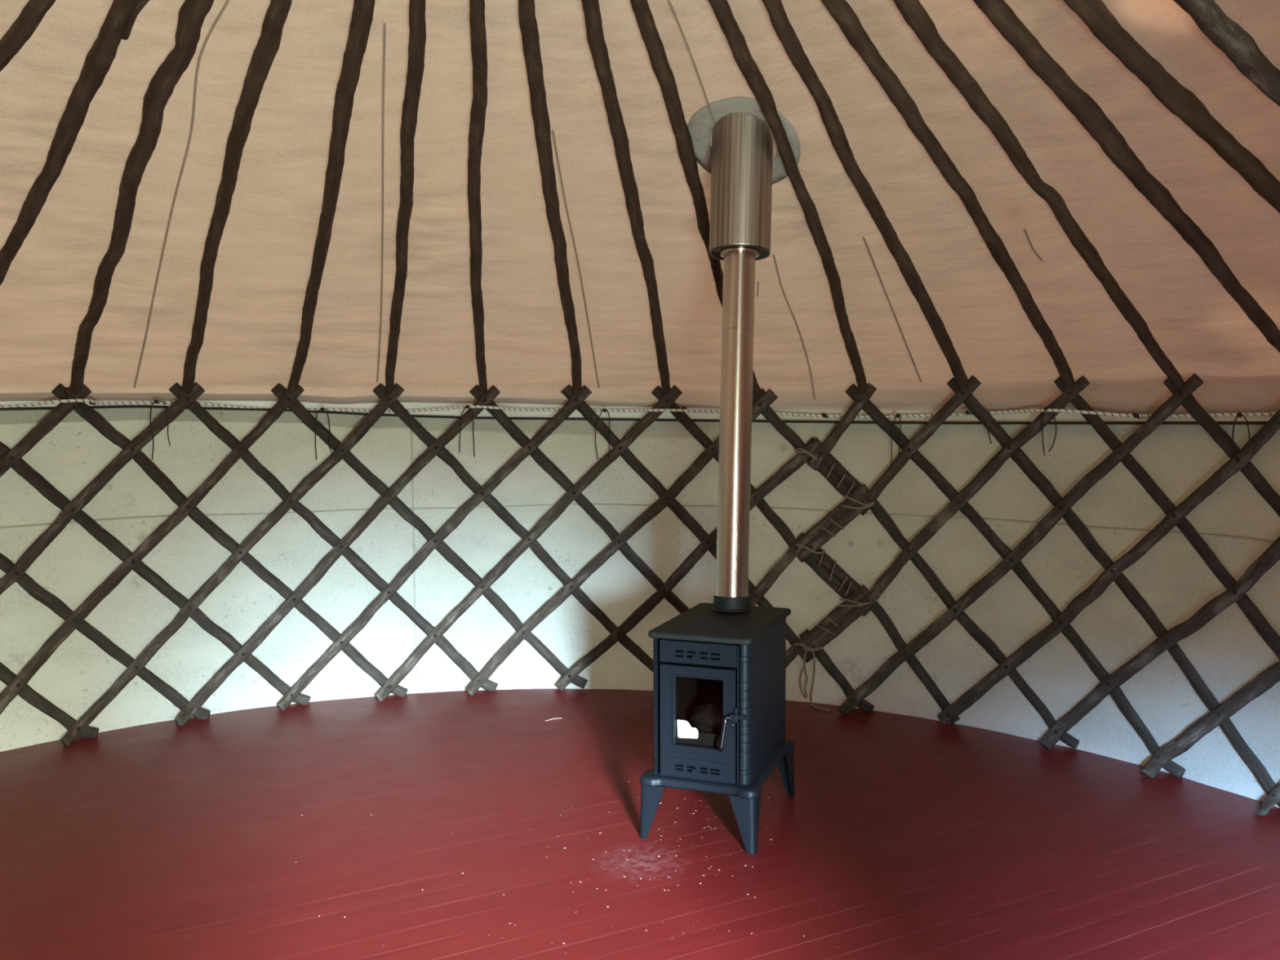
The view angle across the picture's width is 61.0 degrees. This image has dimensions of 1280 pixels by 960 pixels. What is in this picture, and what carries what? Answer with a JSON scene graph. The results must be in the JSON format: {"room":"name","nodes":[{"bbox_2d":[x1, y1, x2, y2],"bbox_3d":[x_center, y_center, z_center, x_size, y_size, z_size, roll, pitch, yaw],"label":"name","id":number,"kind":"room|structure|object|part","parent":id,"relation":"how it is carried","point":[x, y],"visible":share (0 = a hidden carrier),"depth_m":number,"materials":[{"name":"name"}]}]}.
{"room":"traditional dwelling","nodes":[
{"label":"traditional dwelling","id":0,"kind":"room"},
{"bbox_2d":[0,0,1279,413],"bbox_3d":[-0.444,-1.129,2.389,6.319,2.004,6.319,0,4,-3],"label":"ceiling","id":1,"kind":"structure","parent":0,"point":[142,335],"depth_m":4.11,"materials":[{"name":"fabric"}]},
{"bbox_2d":[687,96,800,184],"bbox_3d":[0.385,-1.254,4.067,0.416,0.255,0.377,0,4,-3],"label":"flashing","id":2,"kind":"object","parent":1,"relation":"attached to","point":[700,126],"visible":0.58,"depth_m":4.01,"materials":[{"name":"metal"}]},
{"bbox_2d":[0,688,1279,959],"bbox_3d":[-0.435,1.323,2.549,6.200,0.120,6.200,0,4,-3],"label":"floor","id":3,"kind":"structure","parent":0,"point":[166,840],"depth_m":3.53,"materials":[{"name":"red wood"}]},
{"bbox_2d":[0,382,870,745],"bbox_3d":[-1.657,0.377,4.331,5.470,1.576,1.737,-3,4,-33],"label":"lattice panel","id":4,"kind":"object","parent":3,"relation":"on","point":[11,458],"visible":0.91,"depth_m":5.29,"materials":[{"name":"brown wood"}]},
{"bbox_2d":[0,0,56,71],"bbox_3d":[-1.921,-1.204,3.269,2.627,1.783,0.092,2,4,30],"label":"pole","id":5,"kind":"object","parent":4,"relation":"on","point":[21,30],"visible":1,"depth_m":3.21,"materials":[{"name":"brown wood"}]},
{"bbox_2d":[0,0,150,285],"bbox_3d":[-1.760,-1.221,3.494,2.632,1.782,0.119,3,5,39],"label":"pole","id":6,"kind":"object","parent":4,"relation":"on","point":[118,23],"visible":1,"depth_m":3.55,"materials":[{"name":"brown wood"}]},
{"bbox_2d":[64,0,213,396],"bbox_3d":[-1.612,-1.208,3.676,0.106,1.839,2.674,-3,5,-41],"label":"pole","id":7,"kind":"object","parent":4,"relation":"on","point":[193,13],"visible":1,"depth_m":3.82,"materials":[{"name":"brown wood"}]},
{"bbox_2d":[149,400,170,460],"bbox_3d":[-2.173,-0.227,4.920,0.084,0.272,0.024,-3,5,-36],"label":"cord","id":8,"kind":"object","parent":4,"relation":"hanging from","point":[155,402],"visible":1,"depth_m":4.90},
{"bbox_2d":[178,0,292,395],"bbox_3d":[-1.385,-1.221,3.850,0.092,1.837,2.672,-3,4,-33],"label":"pole","id":9,"kind":"object","parent":4,"relation":"on","point":[267,47],"visible":1,"depth_m":3.97,"materials":[{"name":"brown wood"}]},
{"bbox_2d":[284,0,374,395],"bbox_3d":[-1.115,-1.230,3.990,0.138,1.833,2.672,-2,4,-24],"label":"pole","id":10,"kind":"object","parent":4,"relation":"on","point":[362,19],"visible":1,"depth_m":4.11,"materials":[{"name":"brown wood"}]},
{"bbox_2d":[383,0,426,395],"bbox_3d":[-0.875,-1.238,4.071,0.108,1.824,2.666,-1,4,-15],"label":"pole","id":11,"kind":"object","parent":4,"relation":"on","point":[417,24],"visible":1,"depth_m":4.19,"materials":[{"name":"brown wood"}]},
{"bbox_2d":[467,0,487,395],"bbox_3d":[-0.621,-1.244,4.116,0.105,1.816,2.663,-1,4,-7],"label":"pole","id":12,"kind":"object","parent":4,"relation":"on","point":[477,7],"visible":1,"depth_m":4.24,"materials":[{"name":"brown wood"}]},
{"bbox_2d":[518,0,581,395],"bbox_3d":[-0.366,-1.241,4.127,0.074,1.835,2.674,0,4,2],"label":"pole","id":13,"kind":"object","parent":4,"relation":"on","point":[528,25],"visible":1,"depth_m":4.24,"materials":[{"name":"brown wood"}]},
{"bbox_2d":[581,0,670,395],"bbox_3d":[-0.093,-1.241,4.092,0.096,1.834,2.674,1,4,11],"label":"pole","id":14,"kind":"object","parent":4,"relation":"on","point":[593,18],"visible":1,"depth_m":4.21,"materials":[{"name":"brown wood"}]},
{"bbox_2d":[0,398,1275,418],"bbox_3d":[-0.115,-0.316,4.806,5.178,0.101,1.416,0,4,8],"label":"rope","id":15,"kind":"object","parent":4,"relation":"attached to","point":[91,402],"visible":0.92,"depth_m":4.99,"materials":[{"name":"beige fabric"}]},
{"bbox_2d":[315,407,336,460],"bbox_3d":[-1.526,-0.226,5.266,0.097,0.256,0.026,-2,4,-21],"label":"cord","id":16,"kind":"object","parent":15,"relation":"hanging from","point":[322,409],"visible":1,"depth_m":5.25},
{"bbox_2d":[458,404,475,457],"bbox_3d":[-0.866,-0.245,5.437,0.079,0.261,0.024,-1,4,-7],"label":"cord","id":17,"kind":"object","parent":15,"relation":"hanging from","point":[466,406],"visible":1,"depth_m":5.43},
{"bbox_2d":[595,408,609,459],"bbox_3d":[-0.187,-0.231,5.457,0.076,0.256,0.025,0,4,5],"label":"cord","id":18,"kind":"object","parent":15,"relation":"hanging from","point":[604,410],"visible":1,"depth_m":5.45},
{"bbox_2d":[1041,406,1056,455],"bbox_3d":[1.714,-0.205,4.556,0.023,0.205,0.065,-2,4,-31],"label":"cord","id":19,"kind":"object","parent":15,"relation":"hanging from","point":[1046,408],"visible":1,"depth_m":4.56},
{"bbox_2d":[630,0,764,397],"bbox_3d":[0.132,-1.235,4.031,0.096,1.831,2.672,1,4,20],"label":"pole","id":20,"kind":"object","parent":4,"relation":"on","point":[660,64],"visible":0.8,"depth_m":4.00,"materials":[{"name":"brown wood"}]},
{"bbox_2d":[793,448,875,711],"bbox_3d":[0.898,0.471,5.147,0.396,1.239,0.126,2,4,30],"label":"cord","id":21,"kind":"object","parent":4,"relation":"attached to","point":[806,648],"visible":1,"depth_m":5.19,"materials":[{"name":"fabric"}]},
{"bbox_2d":[295,781,1137,953],"bbox_3d":[0.478,1.189,3.618,3.319,0.002,1.666,0,4,-3],"label":"crumbs","id":22,"kind":"object","parent":3,"relation":"on","point":[628,781],"visible":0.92,"depth_m":3.32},
{"bbox_2d":[640,595,795,854],"bbox_3d":[0.287,0.803,3.805,0.406,0.750,0.602,1,4,21],"label":"wood stove","id":23,"kind":"object","parent":3,"relation":"on","point":[732,651],"visible":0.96,"depth_m":3.60,"materials":[{"name":"metal"}]},
{"bbox_3d":[0.053,1.099,3.641,0.090,0.182,0.092,1,4,21],"label":"leg","id":24,"kind":"part","parent":23,"relation":"part of","materials":[{"name":"metal"}]},
{"bbox_3d":[0.056,0.751,3.641,0.016,0.464,0.045,1,4,21],"label":"corner post","id":25,"kind":"part","parent":23,"relation":"part of","materials":[{"name":"metal"}]},
{"bbox_2d":[676,719,697,738],"bbox_3d":[0.158,0.828,3.605,0.074,0.062,0.001,1,4,21],"label":"paper sheet","id":26,"kind":"object","parent":23,"relation":"in","point":[685,730],"visible":1,"depth_m":3.61,"materials":[{"name":"white paper"}]},
{"bbox_3d":[0.183,0.957,3.579,0.020,0.020,0.033,1,4,21],"label":"vent knob","id":27,"kind":"part","parent":23,"relation":"part of","materials":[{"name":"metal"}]},
{"bbox_3d":[0.182,0.582,3.554,0.020,0.020,0.033,1,4,21],"label":"vent knob","id":28,"kind":"part","parent":23,"relation":"part of","materials":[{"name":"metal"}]},
{"bbox_3d":[0.190,0.765,3.570,0.258,0.308,0.017,1,4,21],"label":"stove door","id":29,"kind":"part","parent":23,"relation":"part of","materials":[{"name":"metal"}]},
{"bbox_3d":[0.191,0.952,3.582,0.258,0.064,0.016,1,4,21],"label":"vent panel","id":30,"kind":"part","parent":23,"relation":"part of","materials":[{"name":"metal"}]},
{"bbox_3d":[0.191,0.567,3.558,0.264,0.072,0.014,1,4,21],"label":"vent panel","id":31,"kind":"part","parent":23,"relation":"part of","materials":[{"name":"metal"}]},
{"bbox_2d":[690,700,737,733],"bbox_3d":[0.270,0.819,3.701,0.193,0.128,0.149,0,4,-3],"label":"log","id":32,"kind":"object","parent":23,"relation":"in","point":[708,717],"visible":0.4,"depth_m":3.66,"materials":[{"name":"brown wood"}]},
{"bbox_3d":[0.283,0.985,3.804,0.406,0.030,0.574,1,4,21],"label":"plate","id":33,"kind":"part","parent":23,"relation":"part of","materials":[{"name":"metal"}]},
{"bbox_3d":[0.290,0.496,3.796,0.356,0.022,0.579,1,4,21],"label":"plate","id":34,"kind":"part","parent":23,"relation":"part of","materials":[{"name":"metal"}]},
{"bbox_3d":[0.269,0.821,3.507,0.030,0.112,0.013,1,4,21],"label":"door handle","id":35,"kind":"part","parent":23,"relation":"part of","materials":[{"name":"metal"}]},
{"bbox_2d":[709,112,773,597],"bbox_3d":[0.369,-0.458,4.030,0.233,1.842,0.375,0,4,11],"label":"flue pipe","id":36,"kind":"object","parent":23,"relation":"on","point":[741,188],"visible":0.91,"depth_m":3.95,"materials":[{"name":"metal"}]},
{"bbox_3d":[0.369,-0.843,4.030,0.226,0.012,0.226,2,-3,-3],"label":"plate","id":37,"kind":"part","parent":36,"relation":"part of","materials":[{"name":"metal"}]},
{"bbox_3d":[0.342,1.105,3.530,0.090,0.182,0.092,1,4,21],"label":"leg","id":38,"kind":"part","parent":23,"relation":"part of","materials":[{"name":"metal"}]},
{"bbox_3d":[0.346,0.757,3.530,0.030,0.464,0.045,1,4,21],"label":"corner post","id":39,"kind":"part","parent":23,"relation":"part of","materials":[{"name":"metal"}]},
{"bbox_3d":[0.516,1.075,3.983,0.090,0.182,0.092,1,4,21],"label":"leg","id":40,"kind":"part","parent":23,"relation":"part of","materials":[{"name":"metal"}]},
{"bbox_2d":[795,373,1279,816],"bbox_3d":[1.975,0.411,3.533,0.887,1.584,4.194,-2,4,-23],"label":"lattice panel","id":41,"kind":"object","parent":3,"relation":"on","point":[1220,714],"visible":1,"depth_m":4.53,"materials":[{"name":"brown wood"}]},
{"bbox_2d":[707,0,866,394],"bbox_3d":[0.435,-1.228,3.889,0.125,1.826,2.667,2,4,29],"label":"pole","id":42,"kind":"object","parent":41,"relation":"on","point":[722,9],"visible":1,"depth_m":4.04,"materials":[{"name":"brown wood"}]},
{"bbox_2d":[761,0,968,392],"bbox_3d":[0.629,-1.221,3.756,0.082,1.825,2.667,3,5,38],"label":"pole","id":43,"kind":"object","parent":41,"relation":"on","point":[783,28],"visible":1,"depth_m":3.99,"materials":[{"name":"brown wood"}]},
{"bbox_2d":[891,413,901,464],"bbox_3d":[1.175,-0.189,4.993,0.039,0.233,0.028,0,4,-3],"label":"cord","id":44,"kind":"object","parent":41,"relation":"hanging from","point":[897,415],"visible":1,"depth_m":4.99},
{"bbox_2d":[821,0,1074,391],"bbox_3d":[0.830,-1.209,3.570,2.667,1.831,0.091,-4,5,-42],"label":"pole","id":45,"kind":"object","parent":41,"relation":"on","point":[849,23],"visible":0.99,"depth_m":3.75,"materials":[{"name":"brown wood"}]},
{"bbox_2d":[964,409,991,444],"bbox_3d":[1.486,-0.233,4.771,0.126,0.147,0.019,3,5,41],"label":"cord","id":46,"kind":"object","parent":41,"relation":"hanging from","point":[967,412],"visible":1,"depth_m":4.75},
{"bbox_2d":[893,0,1184,388],"bbox_3d":[0.978,-1.206,3.383,2.664,1.819,0.081,-3,5,-35],"label":"pole","id":47,"kind":"object","parent":41,"relation":"on","point":[913,11],"visible":1,"depth_m":3.58,"materials":[{"name":"brown wood"}]},
{"bbox_2d":[973,0,1279,352],"bbox_3d":[1.105,-1.208,3.138,2.634,1.778,0.089,-2,4,-26],"label":"pole","id":48,"kind":"object","parent":41,"relation":"on","point":[1091,116],"visible":1,"depth_m":3.30,"materials":[{"name":"brown wood"}]},
{"bbox_2d":[1062,0,1279,213],"bbox_3d":[1.197,-1.193,2.901,2.631,1.783,0.094,-1,4,-17],"label":"pole","id":49,"kind":"object","parent":41,"relation":"on","point":[1177,99],"visible":1,"depth_m":2.98,"materials":[{"name":"brown wood"}]},
{"bbox_2d":[1173,0,1279,106],"bbox_3d":[1.255,-1.177,2.659,2.633,1.783,0.127,-1,4,-8],"label":"pole","id":50,"kind":"object","parent":41,"relation":"on","point":[1239,46],"visible":1,"depth_m":2.69,"materials":[{"name":"brown wood"}]},
{"bbox_2d":[1231,411,1250,457],"bbox_3d":[2.183,-0.162,3.940,0.022,0.170,0.070,-2,4,-31],"label":"cord","id":51,"kind":"object","parent":41,"relation":"hanging from","point":[1239,414],"visible":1,"depth_m":3.95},
{"bbox_2d":[0,408,1279,808],"bbox_3d":[-0.768,0.466,3.653,6.181,1.449,3.772,-1,4,-16],"label":"wall","id":52,"kind":"structure","parent":0,"point":[1237,523],"depth_m":5.04,"materials":[{"name":"fabric"}]},
{"bbox_2d":[0,404,1267,424],"bbox_3d":[-0.310,-0.254,4.280,6.054,0.100,2.498,0,4,4],"label":"cord","id":53,"kind":"object","parent":52,"relation":"attached to","point":[117,406],"visible":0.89,"depth_m":5.01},
{"bbox_2d":[0,400,1271,421],"bbox_3d":[-0.298,-0.264,4.212,6.206,0.216,2.726,0,4,5],"label":"trim","id":54,"kind":"structure","parent":52,"relation":"attached to","point":[1028,416],"depth_m":5.29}
]}

